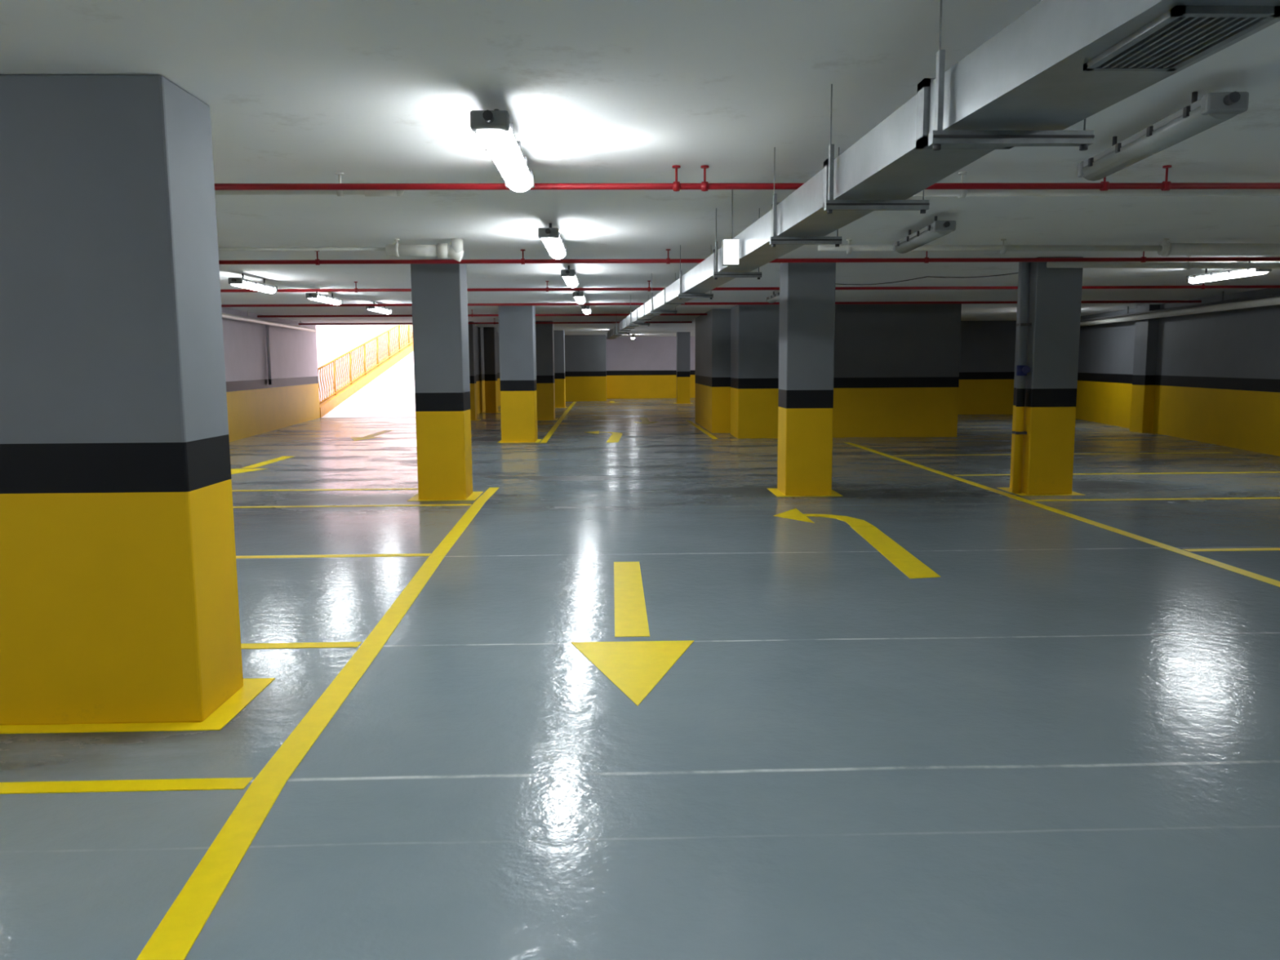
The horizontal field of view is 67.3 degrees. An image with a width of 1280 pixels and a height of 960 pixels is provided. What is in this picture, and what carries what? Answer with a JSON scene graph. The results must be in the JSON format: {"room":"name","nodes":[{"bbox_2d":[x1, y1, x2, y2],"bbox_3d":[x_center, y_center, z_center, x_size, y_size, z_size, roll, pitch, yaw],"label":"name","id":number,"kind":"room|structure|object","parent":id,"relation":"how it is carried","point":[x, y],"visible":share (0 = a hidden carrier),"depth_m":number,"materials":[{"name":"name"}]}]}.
{"room":"parking garage","nodes":[
{"label":"parking garage","id":0,"kind":"room"},
{"bbox_2d":[221,306,319,442],"bbox_3d":[-7.457,-1.113,11.122,0.200,2.720,34.951,-1,7,-7],"label":"wall","id":1,"kind":"structure","parent":0,"point":[255,406],"depth_m":22.63,"materials":[{"name":"paint"}]},
{"bbox_2d":[315,324,413,400],"bbox_3d":[-11.196,-6.939,43.620,0.250,6.500,31.100,-1,7,-2],"label":"wall","id":2,"kind":"structure","parent":0,"point":[333,341],"depth_m":35.12,"materials":[{"name":"paint"}]},
{"bbox_2d":[475,326,500,414],"bbox_3d":[-5.360,-4.237,35.505,0.200,3.020,14.200,-1,7,-2],"label":"wall","id":3,"kind":"structure","parent":0,"point":[479,344],"depth_m":31.04,"materials":[{"name":"paint"}]},
{"bbox_2d":[564,334,606,401],"bbox_3d":[-3.436,-4.782,41.140,3.980,2.720,3.000,-1,7,-2],"label":"wall","id":4,"kind":"structure","parent":0,"point":[585,355],"depth_m":39.68,"materials":[{"name":"paint"}]},
{"bbox_2d":[0,397,1279,959],"bbox_3d":[-0.052,-0.654,19.067,29.000,0.204,52.000,-1,7,-2],"label":"floor","id":5,"kind":"structure","parent":0,"point":[1061,742],"depth_m":4.15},
{"bbox_2d":[0,777,253,794],"bbox_3d":[-3.576,1.153,3.525,4.230,0.003,0.105,-1,7,-2],"label":"floor marking line","id":6,"kind":"object","parent":5,"relation":"on","point":[208,784],"visible":1,"depth_m":3.57,"materials":[{"name":"yellow paint"}]},
{"bbox_2d":[0,74,275,733],"bbox_3d":[-2.451,-0.312,4.274,1.270,2.719,0.678,-1,7,-2],"label":"concrete pillar","id":7,"kind":"structure","parent":5,"relation":"on","point":[119,608],"depth_m":4.06,"materials":[{"name":"paint"}]},
{"bbox_2d":[240,641,361,648],"bbox_3d":[-3.655,0.938,5.301,4.180,0.003,0.105,-1,7,-2],"label":"parking line","id":8,"kind":"object","parent":5,"relation":"on","point":[344,644],"visible":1,"depth_m":5.35,"materials":[{"name":"yellow paint"}]},
{"bbox_2d":[136,487,499,959],"bbox_3d":[-1.538,0.774,6.548,0.196,0.003,11.308,-1,7,-3],"label":"lane edge line","id":9,"kind":"object","parent":5,"relation":"on","point":[173,939],"visible":1,"depth_m":3.50,"materials":[{"name":"yellow paint"}]},
{"bbox_2d":[231,488,417,491],"bbox_3d":[-4.345,0.126,12.024,3.200,0.003,0.105,-1,7,-2],"label":"parking line","id":10,"kind":"object","parent":5,"relation":"on","point":[384,488],"visible":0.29,"depth_m":12.03,"materials":[{"name":"yellow paint"}]},
{"bbox_2d":[235,553,431,558],"bbox_3d":[-3.770,0.633,7.820,4.100,0.003,0.105,-1,7,-2],"label":"parking line","id":11,"kind":"object","parent":5,"relation":"on","point":[396,554],"visible":0.56,"depth_m":7.85,"materials":[{"name":"yellow paint"}]},
{"bbox_2d":[232,503,471,507],"bbox_3d":[-3.888,0.294,10.617,4.030,0.003,0.105,-1,7,-2],"label":"parking line","id":12,"kind":"object","parent":5,"relation":"on","point":[460,504],"visible":0.64,"depth_m":10.63,"materials":[{"name":"yellow paint"}]},
{"bbox_2d":[319,342,415,417],"bbox_3d":[-7.851,-5.189,39.901,4.490,3.880,23.100,-1,7,-2],"label":"ramp","id":13,"kind":"object","parent":5,"relation":"on","point":[388,389],"visible":0.36,"depth_m":32.08,"materials":[{"name":"concrete"}]},
{"bbox_2d":[317,324,413,404],"bbox_3d":[-9.970,-5.881,39.791,0.060,4.674,23.035,-1,7,-2],"label":"ramp railing","id":14,"kind":"object","parent":13,"relation":"on","point":[408,335],"visible":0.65,"depth_m":34.07,"materials":[{"name":"yellow metal"}]},
{"bbox_2d":[407,263,483,501],"bbox_3d":[-2.298,-1.155,11.215,0.770,2.719,0.748,-1,7,-2],"label":"concrete pillar","id":15,"kind":"structure","parent":5,"relation":"on","point":[439,293],"depth_m":10.95,"materials":[{"name":"paint"}]},
{"bbox_2d":[468,321,481,420],"bbox_3d":[-4.749,-3.034,26.812,0.520,2.719,0.598,-1,7,-2],"label":"concrete pillar","id":16,"kind":"structure","parent":5,"relation":"on","point":[471,326],"depth_m":26.65,"materials":[{"name":"paint"}]},
{"bbox_2d":[482,327,500,413],"bbox_3d":[-4.797,-3.534,30.932,0.570,2.719,0.698,-1,7,-2],"label":"concrete pillar","id":17,"kind":"structure","parent":5,"relation":"on","point":[489,333],"depth_m":30.69,"materials":[{"name":"paint"}]},
{"bbox_2d":[497,305,542,443],"bbox_3d":[-2.439,-2.136,19.302,0.830,2.719,0.794,-1,7,-2],"label":"concrete pillar","id":18,"kind":"structure","parent":5,"relation":"on","point":[517,324],"depth_m":18.98,"materials":[{"name":"paint"}]},
{"bbox_2d":[535,320,557,420],"bbox_3d":[-2.657,-3.042,26.770,0.680,2.719,0.744,-1,7,-2],"label":"concrete pillar","id":19,"kind":"structure","parent":5,"relation":"on","point":[544,335],"depth_m":26.48,"materials":[{"name":"paint"}]},
{"bbox_2d":[540,401,576,443],"bbox_3d":[-2.294,-1.968,29.170,0.143,0.003,20.501,-1,7,-2],"label":"lane edge line","id":20,"kind":"object","parent":5,"relation":"on","point":[555,426],"visible":1,"depth_m":24.19,"materials":[{"name":"yellow paint"}]},
{"bbox_2d":[553,329,568,408],"bbox_3d":[-2.899,-3.943,34.211,0.600,2.719,0.744,-1,7,-2],"label":"concrete pillar","id":21,"kind":"structure","parent":5,"relation":"on","point":[559,335],"depth_m":33.92,"materials":[{"name":"paint"}]},
{"bbox_2d":[674,332,692,404],"bbox_3d":[1.667,-4.319,37.076,0.720,2.719,0.698,-1,7,-2],"label":"concrete pillar","id":22,"kind":"structure","parent":5,"relation":"on","point":[683,339],"depth_m":36.82,"materials":[{"name":"paint"}]},
{"bbox_2d":[686,420,718,439],"bbox_3d":[1.424,-1.226,22.871,0.110,0.003,6.400,-1,7,-2],"label":"lane edge line","id":23,"kind":"object","parent":5,"relation":"on","point":[708,434],"visible":1,"depth_m":22.12,"materials":[{"name":"yellow paint"}]},
{"bbox_2d":[766,262,843,497],"bbox_3d":[1.958,-1.202,11.387,0.770,2.719,0.748,-1,7,-2],"label":"concrete pillar","id":24,"kind":"structure","parent":5,"relation":"on","point":[806,326],"depth_m":11.12,"materials":[{"name":"paint"}]},
{"bbox_2d":[996,257,1085,495],"bbox_3d":[4.771,-1.213,11.334,0.750,2.719,0.718,-1,7,-2],"label":"concrete pillar","id":25,"kind":"structure","parent":5,"relation":"on","point":[1055,293],"depth_m":11.08,"materials":[{"name":"paint"}]},
{"bbox_2d":[1012,262,1031,493],"bbox_3d":[4.445,-1.192,11.157,0.128,2.713,0.195,-1,7,-2],"label":"riser pipe","id":26,"kind":"object","parent":25,"relation":"attached to","point":[1022,368],"visible":0.93,"depth_m":11.15,"materials":[{"name":"metal"}]},
{"bbox_2d":[844,442,1279,586],"bbox_3d":[4.298,0.260,10.489,0.128,0.003,16.500,-1,7,-2],"label":"lane edge line","id":27,"kind":"object","parent":5,"relation":"on","point":[1272,581],"visible":1,"depth_m":8.87,"materials":[{"name":"yellow paint"}]},
{"bbox_2d":[893,452,1232,455],"bbox_3d":[7.083,-0.436,16.081,5.710,0.003,0.095,-1,7,-2],"label":"parking line","id":28,"kind":"object","parent":5,"relation":"on","point":[1166,452],"visible":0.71,"depth_m":16.08,"materials":[{"name":"yellow paint"}]},
{"bbox_2d":[953,471,1279,475],"bbox_3d":[6.968,-0.091,13.247,5.310,0.003,0.095,-1,7,-2],"label":"parking line","id":29,"kind":"object","parent":5,"relation":"on","point":[1210,472],"visible":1,"depth_m":13.23,"materials":[{"name":"yellow paint"}]},
{"bbox_2d":[1031,497,1279,501],"bbox_3d":[6.840,0.205,10.810,4.910,0.003,0.095,-1,7,-2],"label":"parking line","id":30,"kind":"object","parent":5,"relation":"on","point":[1245,497],"visible":1,"depth_m":10.77,"materials":[{"name":"yellow paint"}]},
{"bbox_2d":[1182,547,1279,551],"bbox_3d":[6.626,0.554,7.944,4.310,0.003,0.095,-1,7,-2],"label":"parking line","id":31,"kind":"object","parent":5,"relation":"on","point":[1243,548],"visible":1,"depth_m":7.89,"materials":[{"name":"yellow paint"}]},
{"bbox_2d":[0,0,1279,337],"bbox_3d":[-0.070,-3.576,18.712,29.000,0.250,52.000,-1,7,-2],"label":"ceiling","id":32,"kind":"structure","parent":0,"point":[295,91],"depth_m":4.94,"materials":[{"name":"white paint"}]},
{"bbox_2d":[227,273,277,293],"bbox_3d":[-5.090,-2.593,12.661,0.172,0.179,1.372,-1,7,-2],"label":"fluorescent light","id":33,"kind":"object","parent":32,"relation":"attached to","point":[237,282],"visible":1,"depth_m":12.46,"materials":[{"name":"grey plastic"}]},
{"bbox_2d":[231,281,275,293],"bbox_3d":[-5.090,-2.541,12.691,0.148,0.067,1.260,-1,7,-2],"label":"diffuser","id":34,"kind":"object","parent":33,"relation":"attached to","point":[255,286],"depth_m":12.61,"materials":[{"name":"white plastic"}]},
{"bbox_2d":[222,310,315,384],"bbox_3d":[-7.812,-2.240,15.864,0.264,1.619,22.598,-1,7,-7],"label":"pipe","id":35,"kind":"object","parent":32,"relation":"hanging from","point":[228,316],"visible":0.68,"depth_m":22.59,"materials":[{"name":"white plastic"}]},
{"bbox_2d":[214,172,404,196],"bbox_3d":[-3.817,-1.791,5.837,4.738,0.142,0.076,-1,7,-2],"label":"drain pipe","id":36,"kind":"object","parent":32,"relation":"attached to","point":[339,193],"visible":0.38,"depth_m":5.88,"materials":[{"name":"white plastic"}]},
{"bbox_2d":[306,292,342,305],"bbox_3d":[-5.018,-2.913,15.295,0.172,0.179,1.472,-1,7,-2],"label":"fluorescent light","id":37,"kind":"object","parent":32,"relation":"attached to","point":[314,296],"visible":0.98,"depth_m":15.10,"materials":[{"name":"grey plastic"}]},
{"bbox_2d":[307,295,341,305],"bbox_3d":[-5.019,-2.861,15.325,0.148,0.067,1.360,-1,7,-2],"label":"diffuser","id":38,"kind":"object","parent":37,"relation":"attached to","point":[326,299],"depth_m":15.22,"materials":[{"name":"white plastic"}]},
{"bbox_2d":[217,238,463,262],"bbox_3d":[-4.169,-2.138,8.989,5.021,0.210,0.140,-1,7,-2],"label":"drain pipe","id":39,"kind":"object","parent":32,"relation":"attached to","point":[455,251],"visible":0.77,"depth_m":9.00,"materials":[{"name":"white plastic"}]},
{"bbox_2d":[365,301,392,314],"bbox_3d":[-4.957,-3.276,18.276,0.172,0.179,1.472,-1,7,-2],"label":"fluorescent light","id":40,"kind":"object","parent":32,"relation":"attached to","point":[376,308],"visible":0.8,"depth_m":18.11,"materials":[{"name":"grey plastic"}]},
{"bbox_2d":[368,306,391,314],"bbox_3d":[-4.957,-3.223,18.307,0.148,0.067,1.360,-1,7,-2],"label":"diffuser","id":41,"kind":"object","parent":40,"relation":"attached to","point":[380,309],"depth_m":18.22,"materials":[{"name":"white plastic"}]},
{"bbox_2d":[257,310,706,317],"bbox_3d":[-3.383,-3.610,20.826,9.700,0.150,0.060,-1,7,-2],"label":"pipe","id":42,"kind":"object","parent":32,"relation":"attached to","point":[472,314],"visible":0.59,"depth_m":20.81,"materials":[{"name":"red metal"}]},
{"bbox_2d":[298,318,692,324],"bbox_3d":[-3.701,-4.089,24.790,10.100,0.150,0.060,-1,7,-2],"label":"pipe","id":43,"kind":"object","parent":32,"relation":"attached to","point":[494,322],"visible":0.57,"depth_m":24.77,"materials":[{"name":"red metal"}]},
{"bbox_2d":[470,109,534,191],"bbox_3d":[-0.676,-1.674,4.862,0.172,0.179,1.492,-1,7,-2],"label":"fluorescent light","id":44,"kind":"object","parent":32,"relation":"attached to","point":[494,128],"visible":1,"depth_m":4.50,"materials":[{"name":"grey plastic"}]},
{"bbox_2d":[476,128,532,191],"bbox_3d":[-0.676,-1.621,4.893,0.148,0.067,1.380,-1,7,-2],"label":"diffuser","id":45,"kind":"object","parent":44,"relation":"attached to","point":[502,145],"depth_m":4.71,"materials":[{"name":"white plastic"}]},
{"bbox_2d":[537,222,566,259],"bbox_3d":[-0.763,-2.110,8.465,0.172,0.179,1.472,-1,7,-2],"label":"fluorescent light","id":46,"kind":"object","parent":32,"relation":"attached to","point":[550,237],"visible":1,"depth_m":8.05,"materials":[{"name":"grey plastic"}]},
{"bbox_2d":[541,237,565,259],"bbox_3d":[-0.763,-2.058,8.495,0.148,0.067,1.360,-1,7,-2],"label":"diffuser","id":47,"kind":"object","parent":46,"relation":"attached to","point":[555,247],"depth_m":8.37,"materials":[{"name":"white plastic"}]},
{"bbox_2d":[560,265,578,288],"bbox_3d":[-0.867,-2.531,11.938,0.172,0.179,1.472,-1,7,-2],"label":"fluorescent light","id":48,"kind":"object","parent":32,"relation":"attached to","point":[570,277],"visible":1,"depth_m":11.43,"materials":[{"name":"grey plastic"}]},
{"bbox_2d":[562,275,577,288],"bbox_3d":[-0.867,-2.479,11.968,0.148,0.067,1.360,-1,7,-2],"label":"diffuser","id":49,"kind":"object","parent":48,"relation":"attached to","point":[571,281],"depth_m":11.80,"materials":[{"name":"white plastic"}]},
{"bbox_2d":[572,290,586,304],"bbox_3d":[-0.970,-2.952,15.411,0.172,0.179,1.472,-1,7,-2],"label":"fluorescent light","id":50,"kind":"object","parent":32,"relation":"attached to","point":[580,298],"visible":0.98,"depth_m":14.77,"materials":[{"name":"grey plastic"}]},
{"bbox_2d":[574,297,585,304],"bbox_3d":[-0.971,-2.900,15.441,0.148,0.067,1.360,-1,7,-2],"label":"diffuser","id":51,"kind":"object","parent":50,"relation":"attached to","point":[580,300],"depth_m":15.38,"materials":[{"name":"white plastic"}]},
{"bbox_2d":[580,305,591,314],"bbox_3d":[-1.051,-3.361,18.785,0.172,0.179,1.472,-1,7,-2],"label":"fluorescent light","id":52,"kind":"object","parent":32,"relation":"attached to","point":[586,309],"visible":0.92,"depth_m":18.14,"materials":[{"name":"grey plastic"}]},
{"bbox_2d":[582,308,591,314],"bbox_3d":[-1.051,-3.309,18.816,0.148,0.067,1.360,-1,7,-2],"label":"diffuser","id":53,"kind":"object","parent":52,"relation":"attached to","point":[587,311],"depth_m":18.64,"materials":[{"name":"white plastic"}]},
{"bbox_2d":[221,300,1201,306],"bbox_3d":[1.178,-3.195,17.183,18.000,0.150,0.060,-1,7,-2],"label":"pipe","id":54,"kind":"object","parent":32,"relation":"attached to","point":[1082,301],"visible":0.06,"depth_m":17.17,"materials":[{"name":"red metal"}]},
{"bbox_2d":[721,189,738,266],"bbox_3d":[0.608,-1.702,6.440,0.107,0.519,0.085,-1,7,-2],"label":"emergency exit sign","id":55,"kind":"object","parent":32,"relation":"hanging from","point":[730,246],"visible":0.95,"depth_m":6.42,"materials":[{"name":"grey plastic"}]},
{"bbox_2d":[214,164,1279,191],"bbox_3d":[1.118,-1.811,5.780,15.200,0.149,0.060,-1,7,-2],"label":"pipe","id":56,"kind":"object","parent":32,"relation":"attached to","point":[1104,185],"visible":0.8,"depth_m":5.75,"materials":[{"name":"red metal"}]},
{"bbox_2d":[218,248,1279,265],"bbox_3d":[1.142,-2.321,9.982,16.300,0.149,0.058,-1,7,-2],"label":"pipe","id":57,"kind":"object","parent":32,"relation":"attached to","point":[317,261],"visible":0.73,"depth_m":9.98,"materials":[{"name":"red metal"}]},
{"bbox_2d":[220,280,1279,292],"bbox_3d":[1.130,-2.779,13.755,17.100,0.149,0.058,-1,7,-2],"label":"pipe","id":58,"kind":"object","parent":32,"relation":"attached to","point":[1202,286],"visible":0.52,"depth_m":13.76,"materials":[{"name":"red metal"}]},
{"bbox_2d":[765,291,779,303],"bbox_3d":[2.228,-2.983,15.502,0.172,0.179,1.472,-1,7,-2],"label":"fluorescent light","id":59,"kind":"object","parent":32,"relation":"attached to","point":[775,297],"visible":0.56,"depth_m":15.65,"materials":[{"name":"grey plastic"}]},
{"bbox_2d":[766,294,779,303],"bbox_3d":[2.228,-2.930,15.533,0.148,0.067,1.360,-1,7,-2],"label":"diffuser","id":60,"kind":"object","parent":59,"relation":"attached to","point":[774,298],"depth_m":15.65,"materials":[{"name":"white plastic"}]},
{"bbox_2d":[893,216,955,253],"bbox_3d":[2.405,-2.095,8.183,0.172,0.179,1.422,0,7,1],"label":"fluorescent light","id":61,"kind":"object","parent":32,"relation":"attached to","point":[939,228],"visible":1,"depth_m":7.92,"materials":[{"name":"grey plastic"}]},
{"bbox_2d":[895,226,951,253],"bbox_3d":[2.406,-2.043,8.214,0.148,0.067,1.310,0,7,1],"label":"diffuser","id":62,"kind":"object","parent":61,"relation":"attached to","point":[926,235],"depth_m":8.07,"materials":[{"name":"white plastic"}]},
{"bbox_2d":[835,272,1018,284],"bbox_3d":[3.788,-2.668,12.689,0.012,0.139,3.825,-4,8,-29],"label":"hanging cable","id":63,"kind":"object","parent":32,"relation":"hanging from","point":[1013,273],"visible":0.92,"depth_m":12.63,"materials":[{"name":"metal"}]},
{"bbox_2d":[606,0,1279,338],"bbox_3d":[0.220,-2.598,13.901,0.492,0.534,27.841,-1,7,-5],"label":"ventilation duct","id":64,"kind":"object","parent":32,"relation":"hanging from","point":[1060,64],"visible":1,"depth_m":2.80,"materials":[{"name":"metal"}]},
{"bbox_2d":[817,238,1279,256],"bbox_3d":[5.313,-2.257,9.358,7.200,0.177,0.134,-1,7,-2],"label":"drain pipe","id":65,"kind":"object","parent":32,"relation":"attached to","point":[1166,248],"visible":1,"depth_m":9.31,"materials":[{"name":"white plastic"}]},
{"bbox_2d":[913,171,1279,197],"bbox_3d":[5.210,-1.872,6.096,7.000,0.154,0.088,-1,7,-2],"label":"drain pipe","id":66,"kind":"object","parent":32,"relation":"attached to","point":[927,193],"visible":0.67,"depth_m":6.01,"materials":[{"name":"white plastic"}]},
{"bbox_2d":[1076,91,1248,181],"bbox_3d":[2.470,-1.665,4.635,0.172,0.179,1.472,0,7,4],"label":"fluorescent light","id":67,"kind":"object","parent":32,"relation":"attached to","point":[1214,108],"visible":1,"depth_m":4.37,"materials":[{"name":"grey plastic"}]},
{"bbox_2d":[1046,255,1279,270],"bbox_3d":[6.869,-2.448,10.842,4.601,0.174,0.086,-1,7,-2],"label":"drain pipe","id":68,"kind":"object","parent":32,"relation":"hanging from","point":[1188,265],"visible":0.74,"depth_m":10.79,"materials":[{"name":"white plastic"}]},
{"bbox_2d":[1080,291,1279,326],"bbox_3d":[9.986,-3.097,16.799,0.230,0.359,19.803,1,7,8],"label":"pipe","id":69,"kind":"object","parent":32,"relation":"hanging from","point":[1255,301],"visible":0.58,"depth_m":17.43,"materials":[{"name":"white plastic"}]},
{"bbox_2d":[1186,261,1271,283],"bbox_3d":[7.259,-2.573,11.873,0.172,0.179,1.472,-1,7,-2],"label":"fluorescent light","id":70,"kind":"object","parent":32,"relation":"attached to","point":[1235,273],"visible":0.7,"depth_m":11.85,"materials":[{"name":"grey plastic"}]},
{"bbox_2d":[1189,268,1267,283],"bbox_3d":[7.258,-2.520,11.903,0.148,0.067,1.360,-1,7,-2],"label":"diffuser","id":71,"kind":"object","parent":70,"relation":"attached to","point":[1235,273],"depth_m":11.83,"materials":[{"name":"white plastic"}]},
{"bbox_2d":[605,336,695,398],"bbox_3d":[4.223,-5.048,42.949,15.000,2.720,0.200,-1,7,-2],"label":"wall","id":72,"kind":"structure","parent":0,"point":[641,366],"depth_m":42.74,"materials":[{"name":"paint"}]},
{"bbox_2d":[695,308,730,432],"bbox_3d":[1.776,-2.656,23.363,0.500,2.720,4.300,-1,7,-2],"label":"pillar","id":73,"kind":"structure","parent":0,"point":[713,330],"depth_m":21.35,"materials":[{"name":"grey paint"}]},
{"bbox_2d":[730,304,779,438],"bbox_3d":[2.690,-2.280,20.221,1.420,2.720,1.280,-1,7,-2],"label":"pillar","id":74,"kind":"structure","parent":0,"point":[754,328],"depth_m":19.60,"materials":[{"name":"grey paint"}]},
{"bbox_2d":[832,303,961,437],"bbox_3d":[4.450,-2.741,23.936,4.880,2.720,8.500,-1,7,-2],"label":"wall","id":75,"kind":"structure","parent":0,"point":[896,372],"depth_m":19.74,"materials":[{"name":"paint"}]},
{"bbox_2d":[957,320,1016,414],"bbox_3d":[9.515,-3.290,28.203,5.700,2.720,0.200,-1,7,-2],"label":"wall","id":76,"kind":"structure","parent":0,"point":[987,348],"depth_m":28.12,"materials":[{"name":"paint"}]},
{"bbox_2d":[1075,288,1279,456],"bbox_3d":[9.667,-1.231,11.233,0.509,2.720,34.474,1,7,8],"label":"wall","id":77,"kind":"structure","parent":0,"point":[1211,377],"depth_m":18.80,"materials":[{"name":"paint"}]}
]}

